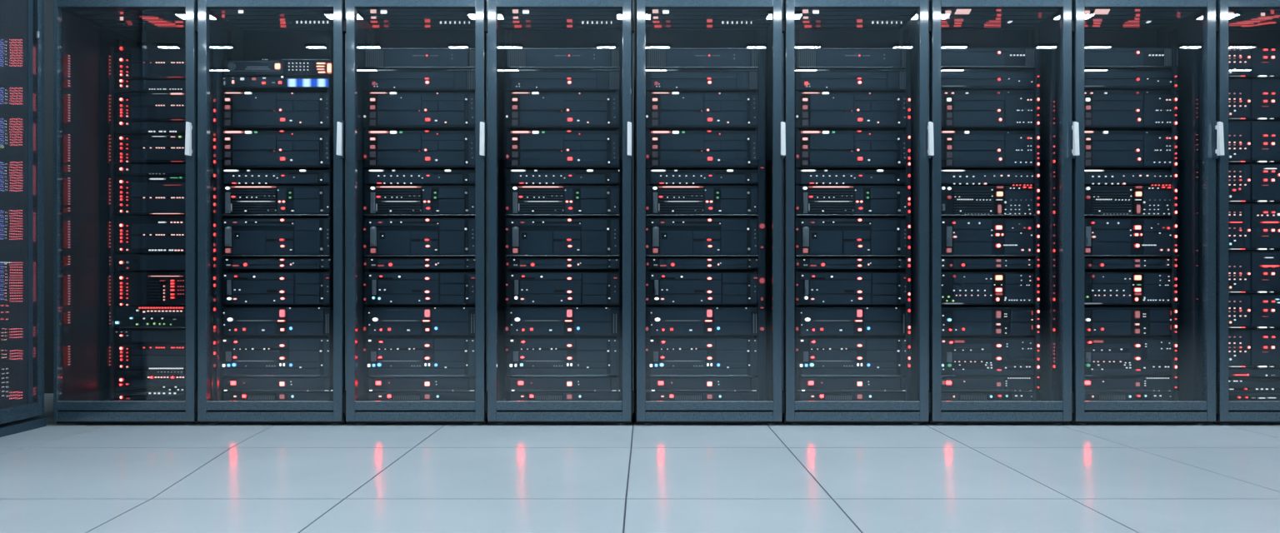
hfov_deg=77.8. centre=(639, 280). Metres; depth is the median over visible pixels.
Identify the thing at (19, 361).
server
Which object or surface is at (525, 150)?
server
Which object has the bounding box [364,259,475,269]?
server
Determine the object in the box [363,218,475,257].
server
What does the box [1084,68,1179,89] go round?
server
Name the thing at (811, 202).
server
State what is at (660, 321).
server
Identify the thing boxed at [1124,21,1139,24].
lamp
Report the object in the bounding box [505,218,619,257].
server
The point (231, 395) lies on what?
server
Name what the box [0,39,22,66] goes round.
light
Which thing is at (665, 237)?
server
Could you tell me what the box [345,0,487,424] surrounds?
tall cabinet
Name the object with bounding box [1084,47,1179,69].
server
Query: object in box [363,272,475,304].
server
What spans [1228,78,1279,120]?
server
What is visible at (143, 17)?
lamp
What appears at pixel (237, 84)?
server
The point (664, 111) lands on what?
server
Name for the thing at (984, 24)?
lamp
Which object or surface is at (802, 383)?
server
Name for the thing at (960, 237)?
server
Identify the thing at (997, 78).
server
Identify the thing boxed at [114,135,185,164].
server
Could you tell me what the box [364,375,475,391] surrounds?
server
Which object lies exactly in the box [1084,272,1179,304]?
server
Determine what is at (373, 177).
server
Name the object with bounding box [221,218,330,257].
server
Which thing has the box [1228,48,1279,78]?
server
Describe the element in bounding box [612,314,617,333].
vent grille
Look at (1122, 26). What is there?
lamp
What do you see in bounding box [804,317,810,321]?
lamp
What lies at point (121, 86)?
server
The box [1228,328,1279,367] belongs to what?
server
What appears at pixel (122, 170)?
server
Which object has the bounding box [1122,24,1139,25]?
lamp
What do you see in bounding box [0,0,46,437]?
tall cabinet
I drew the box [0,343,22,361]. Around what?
server
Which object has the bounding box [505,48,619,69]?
server
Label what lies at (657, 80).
server
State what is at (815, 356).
server
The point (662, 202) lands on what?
server
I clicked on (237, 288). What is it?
server
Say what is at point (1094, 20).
lamp
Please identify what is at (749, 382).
server
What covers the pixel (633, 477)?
floor
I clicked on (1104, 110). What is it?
server
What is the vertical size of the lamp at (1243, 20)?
0.006 m
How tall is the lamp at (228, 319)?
0.018 m
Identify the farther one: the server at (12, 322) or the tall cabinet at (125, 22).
the tall cabinet at (125, 22)
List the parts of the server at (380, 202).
louvre panel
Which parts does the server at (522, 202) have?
louvre panel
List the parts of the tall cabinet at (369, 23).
panel, mounting rail, panel, mounting rail, handle, handle plate, hinge rod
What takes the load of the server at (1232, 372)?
in the tall cabinet at (1242, 23)
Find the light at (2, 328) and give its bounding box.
[1,328,22,339]
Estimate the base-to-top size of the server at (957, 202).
0.134 m
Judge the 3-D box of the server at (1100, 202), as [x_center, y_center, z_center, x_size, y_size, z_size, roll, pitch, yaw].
[2.088,-0.348,3.510,0.494,0.134,0.181,0,0,0]
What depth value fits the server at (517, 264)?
3.43 m
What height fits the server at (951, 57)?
0.085 m
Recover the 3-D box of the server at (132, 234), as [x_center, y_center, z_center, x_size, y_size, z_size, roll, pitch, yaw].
[-2.127,-0.208,3.647,0.484,0.169,0.176,0,0,0]
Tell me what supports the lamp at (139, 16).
attached to the tall cabinet at (125, 22)
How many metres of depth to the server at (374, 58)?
3.43 m
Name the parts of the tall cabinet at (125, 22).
lining panel, panel, corner post, power strip, mounting rail, panel, panel, handle, handle plate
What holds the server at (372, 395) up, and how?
in the tall cabinet at (369, 23)
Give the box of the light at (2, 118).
[0,118,22,145]
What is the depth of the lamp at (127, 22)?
3.51 m
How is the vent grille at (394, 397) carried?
attached to the server at (372, 395)
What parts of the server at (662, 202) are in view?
louvre panel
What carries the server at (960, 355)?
in the tall cabinet at (1044, 24)
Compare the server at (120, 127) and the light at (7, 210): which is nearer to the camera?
the light at (7, 210)
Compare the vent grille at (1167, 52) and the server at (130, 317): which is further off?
the server at (130, 317)
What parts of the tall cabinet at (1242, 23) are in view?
panel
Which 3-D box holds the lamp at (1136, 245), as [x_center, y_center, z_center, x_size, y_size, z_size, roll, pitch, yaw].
[2.151,-0.151,3.427,0.023,0.019,0.006,0,0,0]
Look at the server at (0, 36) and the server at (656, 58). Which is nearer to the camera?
the server at (0, 36)
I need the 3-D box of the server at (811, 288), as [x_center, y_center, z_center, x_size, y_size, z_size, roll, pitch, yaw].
[0.921,0.034,3.510,0.495,0.141,0.181,0,0,0]
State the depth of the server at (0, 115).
3.14 m
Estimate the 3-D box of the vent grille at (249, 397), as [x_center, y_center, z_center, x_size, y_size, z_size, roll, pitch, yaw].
[-1.638,0.507,3.430,0.117,0.018,0.006,0,0,0]
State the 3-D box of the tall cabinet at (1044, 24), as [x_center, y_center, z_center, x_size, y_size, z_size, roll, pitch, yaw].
[1.491,-0.312,3.638,0.592,1.819,0.834,0,0,0]
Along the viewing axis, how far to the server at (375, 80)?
3.43 m
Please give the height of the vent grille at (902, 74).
0.076 m
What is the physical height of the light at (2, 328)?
0.046 m
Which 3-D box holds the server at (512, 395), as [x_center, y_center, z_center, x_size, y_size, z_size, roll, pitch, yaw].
[-0.334,0.500,3.512,0.494,0.038,0.176,0,0,0]
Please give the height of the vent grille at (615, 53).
0.072 m
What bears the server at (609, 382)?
in the tall cabinet at (511, 23)
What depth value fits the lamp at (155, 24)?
3.52 m
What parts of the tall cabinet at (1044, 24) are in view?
panel, mounting rail, power strip, panel, power strip, handle plate, handle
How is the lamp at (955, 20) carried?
attached to the tall cabinet at (1044, 24)
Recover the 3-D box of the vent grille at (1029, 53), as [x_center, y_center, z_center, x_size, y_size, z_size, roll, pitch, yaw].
[1.697,-0.967,3.430,0.061,0.072,0.006,0,0,0]
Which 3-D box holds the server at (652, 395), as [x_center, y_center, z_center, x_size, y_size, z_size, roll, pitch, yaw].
[0.272,0.500,3.512,0.494,0.038,0.176,0,0,0]
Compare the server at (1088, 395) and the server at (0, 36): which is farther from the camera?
the server at (1088, 395)
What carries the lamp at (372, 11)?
attached to the tall cabinet at (369, 23)
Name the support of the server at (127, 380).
in the tall cabinet at (125, 22)
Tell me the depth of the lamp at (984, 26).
3.55 m
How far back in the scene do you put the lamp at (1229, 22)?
3.51 m
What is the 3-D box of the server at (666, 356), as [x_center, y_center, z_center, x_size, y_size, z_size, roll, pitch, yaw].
[0.272,0.331,3.510,0.495,0.165,0.181,0,0,0]
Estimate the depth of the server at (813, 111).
3.43 m
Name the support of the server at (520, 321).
in the tall cabinet at (511, 23)
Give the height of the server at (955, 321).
0.123 m
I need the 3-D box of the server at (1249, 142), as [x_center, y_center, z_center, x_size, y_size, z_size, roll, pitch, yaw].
[2.671,-0.602,3.512,0.494,0.180,0.176,0,0,0]
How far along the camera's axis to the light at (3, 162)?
3.14 m
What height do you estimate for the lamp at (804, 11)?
0.006 m
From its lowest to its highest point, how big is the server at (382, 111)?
0.152 m
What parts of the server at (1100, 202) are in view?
louvre panel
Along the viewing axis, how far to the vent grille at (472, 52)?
3.43 m
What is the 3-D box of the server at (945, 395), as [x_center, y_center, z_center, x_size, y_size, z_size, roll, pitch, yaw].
[1.488,0.500,3.512,0.494,0.038,0.176,0,0,0]
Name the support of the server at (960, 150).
in the tall cabinet at (1044, 24)
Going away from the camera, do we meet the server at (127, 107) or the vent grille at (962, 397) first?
the vent grille at (962, 397)
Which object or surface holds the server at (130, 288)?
in the tall cabinet at (125, 22)
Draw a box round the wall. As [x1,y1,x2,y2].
[44,0,634,394]
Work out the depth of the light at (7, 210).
3.14 m
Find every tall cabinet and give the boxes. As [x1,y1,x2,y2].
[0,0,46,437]
[53,0,199,424]
[197,0,347,424]
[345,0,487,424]
[487,0,634,424]
[635,0,785,424]
[781,0,934,424]
[927,0,1079,424]
[1070,0,1224,424]
[1213,0,1279,424]
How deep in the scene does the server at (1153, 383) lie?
3.43 m
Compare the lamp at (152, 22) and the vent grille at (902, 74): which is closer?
the vent grille at (902, 74)
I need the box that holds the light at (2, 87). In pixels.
[0,87,22,104]
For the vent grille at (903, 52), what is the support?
attached to the server at (805, 58)
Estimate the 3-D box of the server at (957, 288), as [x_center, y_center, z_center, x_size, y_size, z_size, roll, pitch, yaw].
[1.488,0.034,3.512,0.494,0.141,0.176,0,0,0]
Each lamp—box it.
[125,20,132,25]
[139,15,154,17]
[142,16,158,19]
[145,18,162,20]
[148,20,166,22]
[151,21,170,24]
[154,23,174,25]
[226,317,233,321]
[370,9,375,13]
[372,317,378,321]
[512,9,518,13]
[514,317,520,321]
[652,9,658,13]
[758,223,764,229]
[758,277,764,284]
[802,9,808,13]
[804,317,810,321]
[954,19,963,21]
[955,9,971,14]
[984,24,1000,25]
[984,25,1000,27]
[985,21,1000,24]
[1093,9,1109,14]
[1093,19,1102,21]
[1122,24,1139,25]
[1122,25,1139,27]
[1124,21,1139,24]
[1134,243,1139,248]
[1229,22,1253,24]
[1236,21,1259,23]
[1243,20,1265,21]
[1250,18,1272,19]
[1257,16,1278,18]
[1263,21,1275,24]
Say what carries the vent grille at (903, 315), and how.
attached to the server at (809, 321)
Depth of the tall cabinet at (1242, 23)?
3.26 m
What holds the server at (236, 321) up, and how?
in the tall cabinet at (241, 29)
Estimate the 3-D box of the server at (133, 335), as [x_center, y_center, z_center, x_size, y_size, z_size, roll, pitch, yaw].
[-2.127,0.251,3.647,0.484,0.060,0.176,0,0,0]
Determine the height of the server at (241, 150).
0.159 m
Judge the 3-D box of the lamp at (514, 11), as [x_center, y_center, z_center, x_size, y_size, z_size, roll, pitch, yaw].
[-0.527,-1.141,3.355,0.030,0.006,0.031,0,0,0]
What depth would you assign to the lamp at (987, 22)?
3.50 m
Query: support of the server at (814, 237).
in the tall cabinet at (808, 23)
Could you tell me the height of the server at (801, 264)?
0.045 m
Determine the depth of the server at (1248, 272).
3.43 m
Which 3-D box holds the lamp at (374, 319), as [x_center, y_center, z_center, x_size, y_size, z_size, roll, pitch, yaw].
[-1.145,0.168,3.427,0.026,0.018,0.006,0,0,0]
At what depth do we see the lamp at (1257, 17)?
3.43 m
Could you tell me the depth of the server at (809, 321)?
3.43 m
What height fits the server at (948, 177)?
0.064 m
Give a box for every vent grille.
[247,395,274,399]
[325,314,329,333]
[365,50,384,66]
[392,395,419,399]
[466,71,475,89]
[469,50,475,66]
[470,314,475,333]
[507,50,525,66]
[535,395,562,399]
[609,71,619,89]
[611,50,619,66]
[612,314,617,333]
[647,50,665,66]
[675,395,702,399]
[749,71,758,89]
[751,50,758,66]
[752,314,757,333]
[797,50,815,66]
[825,395,852,399]
[899,71,905,89]
[901,50,905,66]
[902,314,905,333]
[960,395,986,399]
[1025,49,1034,65]
[1098,395,1125,399]
[1163,49,1178,65]
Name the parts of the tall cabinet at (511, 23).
panel, mounting rail, panel, mounting rail, handle, hinge rod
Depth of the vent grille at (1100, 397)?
3.43 m
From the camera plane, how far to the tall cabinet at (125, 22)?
3.37 m
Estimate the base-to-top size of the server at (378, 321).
0.123 m
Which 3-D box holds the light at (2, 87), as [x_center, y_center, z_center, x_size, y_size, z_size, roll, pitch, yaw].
[-2.492,-0.733,3.139,0.004,0.089,0.116,0,0,0]
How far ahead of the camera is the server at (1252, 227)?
3.43 m
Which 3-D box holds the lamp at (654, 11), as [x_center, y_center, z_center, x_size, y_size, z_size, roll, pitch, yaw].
[0.065,-1.141,3.355,0.025,0.006,0.031,0,0,0]
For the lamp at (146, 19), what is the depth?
3.45 m
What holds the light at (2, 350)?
attached to the server at (16, 343)
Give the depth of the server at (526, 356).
3.43 m
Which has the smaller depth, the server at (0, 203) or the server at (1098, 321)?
the server at (0, 203)
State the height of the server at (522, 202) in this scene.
0.130 m
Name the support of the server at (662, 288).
in the tall cabinet at (658, 23)
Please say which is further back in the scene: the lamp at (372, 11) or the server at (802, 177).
the server at (802, 177)
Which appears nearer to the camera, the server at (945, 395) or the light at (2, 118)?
the light at (2, 118)
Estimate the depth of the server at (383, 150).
3.43 m
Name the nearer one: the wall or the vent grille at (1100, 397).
the vent grille at (1100, 397)
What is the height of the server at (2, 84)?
0.122 m
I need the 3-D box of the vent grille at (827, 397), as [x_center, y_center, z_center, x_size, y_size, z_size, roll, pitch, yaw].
[0.859,0.507,3.430,0.117,0.018,0.006,0,0,0]
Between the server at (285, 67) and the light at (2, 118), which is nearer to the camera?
the light at (2, 118)
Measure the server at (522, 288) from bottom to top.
0.141 m
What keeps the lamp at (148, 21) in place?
attached to the tall cabinet at (125, 22)
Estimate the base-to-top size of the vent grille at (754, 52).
0.072 m
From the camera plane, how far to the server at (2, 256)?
3.14 m
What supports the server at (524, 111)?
in the tall cabinet at (511, 23)
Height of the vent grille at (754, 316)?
0.083 m
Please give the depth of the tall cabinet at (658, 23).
3.28 m
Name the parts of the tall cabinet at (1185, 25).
panel, mounting rail, power strip, panel, power strip, handle plate, handle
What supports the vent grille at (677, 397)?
attached to the server at (652, 395)
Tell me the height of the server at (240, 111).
0.152 m
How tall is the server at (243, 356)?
0.165 m
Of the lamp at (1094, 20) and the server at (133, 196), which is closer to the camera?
the lamp at (1094, 20)
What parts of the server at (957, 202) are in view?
louvre panel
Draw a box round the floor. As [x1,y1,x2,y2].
[0,393,1279,532]
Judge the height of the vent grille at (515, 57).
0.072 m
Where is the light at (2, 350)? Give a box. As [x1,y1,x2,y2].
[1,350,22,359]
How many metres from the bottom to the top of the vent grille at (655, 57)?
0.072 m
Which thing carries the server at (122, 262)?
in the tall cabinet at (125, 22)
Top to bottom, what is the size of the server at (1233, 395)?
0.040 m
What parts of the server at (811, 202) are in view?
louvre panel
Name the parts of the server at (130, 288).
louvre panel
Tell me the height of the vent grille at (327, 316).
0.083 m
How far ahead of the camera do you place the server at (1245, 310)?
3.43 m
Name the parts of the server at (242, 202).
louvre panel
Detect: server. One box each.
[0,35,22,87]
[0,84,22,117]
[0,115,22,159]
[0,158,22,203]
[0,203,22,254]
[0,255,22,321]
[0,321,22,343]
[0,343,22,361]
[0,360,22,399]
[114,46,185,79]
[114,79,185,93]
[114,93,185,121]
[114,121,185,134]
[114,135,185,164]
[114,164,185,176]
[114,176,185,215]
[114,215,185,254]
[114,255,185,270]
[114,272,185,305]
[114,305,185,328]
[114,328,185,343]
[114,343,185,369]
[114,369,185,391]
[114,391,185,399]
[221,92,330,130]
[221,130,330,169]
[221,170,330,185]
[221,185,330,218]
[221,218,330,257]
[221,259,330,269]
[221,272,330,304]
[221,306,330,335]
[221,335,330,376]
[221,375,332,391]
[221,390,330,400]
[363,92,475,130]
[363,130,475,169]
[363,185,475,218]
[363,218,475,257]
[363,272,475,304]
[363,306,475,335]
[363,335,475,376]
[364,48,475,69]
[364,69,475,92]
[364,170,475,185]
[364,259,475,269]
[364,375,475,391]
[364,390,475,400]
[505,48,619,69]
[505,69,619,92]
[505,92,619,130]
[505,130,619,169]
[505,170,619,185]
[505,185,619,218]
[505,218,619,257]
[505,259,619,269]
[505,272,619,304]
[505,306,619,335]
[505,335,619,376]
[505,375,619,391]
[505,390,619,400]
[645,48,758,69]
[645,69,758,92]
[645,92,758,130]
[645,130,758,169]
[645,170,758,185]
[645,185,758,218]
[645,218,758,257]
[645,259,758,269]
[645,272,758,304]
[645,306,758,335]
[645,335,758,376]
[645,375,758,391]
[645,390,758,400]
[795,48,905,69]
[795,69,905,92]
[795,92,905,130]
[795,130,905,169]
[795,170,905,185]
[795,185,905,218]
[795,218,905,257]
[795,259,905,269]
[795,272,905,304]
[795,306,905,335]
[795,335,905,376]
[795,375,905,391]
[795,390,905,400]
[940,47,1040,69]
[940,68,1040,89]
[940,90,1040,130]
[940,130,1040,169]
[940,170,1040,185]
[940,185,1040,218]
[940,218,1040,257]
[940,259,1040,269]
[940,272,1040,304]
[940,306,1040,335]
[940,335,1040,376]
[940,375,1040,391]
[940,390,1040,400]
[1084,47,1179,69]
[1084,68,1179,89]
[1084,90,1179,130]
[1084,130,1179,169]
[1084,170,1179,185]
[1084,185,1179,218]
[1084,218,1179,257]
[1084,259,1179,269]
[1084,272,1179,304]
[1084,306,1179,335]
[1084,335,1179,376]
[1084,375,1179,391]
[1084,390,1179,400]
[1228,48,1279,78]
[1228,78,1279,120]
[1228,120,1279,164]
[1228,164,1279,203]
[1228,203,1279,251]
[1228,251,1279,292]
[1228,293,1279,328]
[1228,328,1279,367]
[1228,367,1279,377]
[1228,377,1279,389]
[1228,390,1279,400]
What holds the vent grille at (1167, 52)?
attached to the server at (1094, 57)
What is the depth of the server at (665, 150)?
3.43 m
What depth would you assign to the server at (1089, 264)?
3.43 m
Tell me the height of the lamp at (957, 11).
0.006 m
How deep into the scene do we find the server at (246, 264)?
3.43 m
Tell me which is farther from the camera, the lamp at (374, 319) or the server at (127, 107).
the server at (127, 107)
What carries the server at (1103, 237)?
in the tall cabinet at (1185, 25)
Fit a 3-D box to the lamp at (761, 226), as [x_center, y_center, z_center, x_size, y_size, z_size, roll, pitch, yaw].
[0.524,-0.234,3.402,0.028,0.025,0.006,0,0,0]
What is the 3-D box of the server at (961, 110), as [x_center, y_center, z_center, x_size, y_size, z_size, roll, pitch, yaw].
[1.488,-0.745,3.512,0.494,0.162,0.176,0,0,0]
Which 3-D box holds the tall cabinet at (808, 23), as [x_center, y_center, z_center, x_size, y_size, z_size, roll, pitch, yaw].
[0.895,-0.312,3.638,0.606,1.819,0.834,0,0,0]
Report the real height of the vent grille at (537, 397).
0.018 m
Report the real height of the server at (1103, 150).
0.159 m
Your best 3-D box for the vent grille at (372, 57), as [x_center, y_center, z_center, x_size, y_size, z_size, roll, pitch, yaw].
[-1.149,-0.963,3.430,0.079,0.072,0.006,0,0,0]
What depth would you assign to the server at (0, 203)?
3.14 m
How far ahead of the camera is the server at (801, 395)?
3.43 m
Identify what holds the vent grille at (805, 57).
attached to the server at (805, 58)
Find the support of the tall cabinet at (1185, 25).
on the floor
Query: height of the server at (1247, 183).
0.166 m
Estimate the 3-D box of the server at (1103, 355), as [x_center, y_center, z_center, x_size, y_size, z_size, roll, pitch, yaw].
[2.088,0.331,3.510,0.494,0.164,0.181,0,0,0]
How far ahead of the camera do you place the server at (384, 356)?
3.43 m
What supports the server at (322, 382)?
in the tall cabinet at (241, 29)
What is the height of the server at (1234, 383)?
0.049 m
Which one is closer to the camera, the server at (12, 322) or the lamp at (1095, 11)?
the server at (12, 322)
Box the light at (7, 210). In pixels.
[0,210,22,239]
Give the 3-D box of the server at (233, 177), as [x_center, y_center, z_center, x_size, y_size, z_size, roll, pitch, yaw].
[-1.576,-0.450,3.512,0.469,0.062,0.176,0,0,0]
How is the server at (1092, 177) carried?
in the tall cabinet at (1185, 25)
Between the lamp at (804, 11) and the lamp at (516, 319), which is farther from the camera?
the lamp at (516, 319)
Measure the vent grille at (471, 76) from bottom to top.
0.076 m
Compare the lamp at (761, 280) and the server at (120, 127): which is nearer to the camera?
the lamp at (761, 280)
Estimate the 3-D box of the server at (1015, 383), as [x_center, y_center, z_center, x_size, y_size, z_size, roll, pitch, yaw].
[1.488,0.449,3.513,0.494,0.058,0.175,0,0,0]
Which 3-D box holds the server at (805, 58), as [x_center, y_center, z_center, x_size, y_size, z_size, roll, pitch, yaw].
[0.921,-0.964,3.512,0.494,0.085,0.176,0,0,0]
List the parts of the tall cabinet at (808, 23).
mounting rail, panel, mounting rail, power strip, panel, hinge rod, handle plate, handle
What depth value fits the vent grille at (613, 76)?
3.43 m
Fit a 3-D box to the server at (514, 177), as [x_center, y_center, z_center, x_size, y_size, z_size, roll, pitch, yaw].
[-0.334,-0.450,3.512,0.494,0.062,0.176,0,0,0]
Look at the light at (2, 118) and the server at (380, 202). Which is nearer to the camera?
the light at (2, 118)
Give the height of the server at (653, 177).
0.062 m
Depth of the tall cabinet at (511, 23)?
3.27 m
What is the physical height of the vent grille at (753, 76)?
0.076 m
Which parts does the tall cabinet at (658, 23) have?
mounting rail, panel, mounting rail, power strip, panel, handle plate, hinge rod, handle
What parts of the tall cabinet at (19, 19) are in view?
mounting rail, panel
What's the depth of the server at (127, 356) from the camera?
3.57 m
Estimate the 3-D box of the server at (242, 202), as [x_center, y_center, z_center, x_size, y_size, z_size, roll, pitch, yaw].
[-1.576,-0.346,3.510,0.469,0.130,0.181,0,0,0]
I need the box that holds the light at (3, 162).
[0,161,22,191]
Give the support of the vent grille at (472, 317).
attached to the server at (378, 321)
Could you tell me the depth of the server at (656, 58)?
3.43 m
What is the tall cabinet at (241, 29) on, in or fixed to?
on the floor
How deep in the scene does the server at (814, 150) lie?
3.43 m
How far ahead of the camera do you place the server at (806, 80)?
3.43 m
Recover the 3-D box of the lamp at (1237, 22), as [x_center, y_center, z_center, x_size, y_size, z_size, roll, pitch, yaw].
[2.682,-1.141,3.493,0.096,0.006,0.009,0,0,0]
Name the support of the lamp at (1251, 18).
attached to the tall cabinet at (1242, 23)
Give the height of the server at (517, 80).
0.090 m
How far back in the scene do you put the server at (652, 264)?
3.43 m
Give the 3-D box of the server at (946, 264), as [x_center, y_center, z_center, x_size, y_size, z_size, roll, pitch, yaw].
[1.488,-0.073,3.512,0.494,0.045,0.176,0,0,0]
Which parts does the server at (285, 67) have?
dial knob, oval trim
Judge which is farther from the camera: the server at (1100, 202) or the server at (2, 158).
the server at (1100, 202)
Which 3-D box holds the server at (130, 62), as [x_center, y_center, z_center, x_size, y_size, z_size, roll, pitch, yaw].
[-2.127,-0.983,3.647,0.484,0.144,0.176,0,0,0]
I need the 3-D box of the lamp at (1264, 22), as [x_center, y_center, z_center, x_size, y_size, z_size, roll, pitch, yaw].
[2.786,-1.141,3.505,0.047,0.006,0.010,0,0,0]
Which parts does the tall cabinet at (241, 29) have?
power strip, panel, mounting rail, panel, mounting rail, handle, handle plate, hinge rod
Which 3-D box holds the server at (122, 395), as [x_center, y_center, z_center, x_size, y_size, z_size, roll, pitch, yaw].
[-2.127,0.519,3.647,0.484,0.033,0.176,0,0,0]

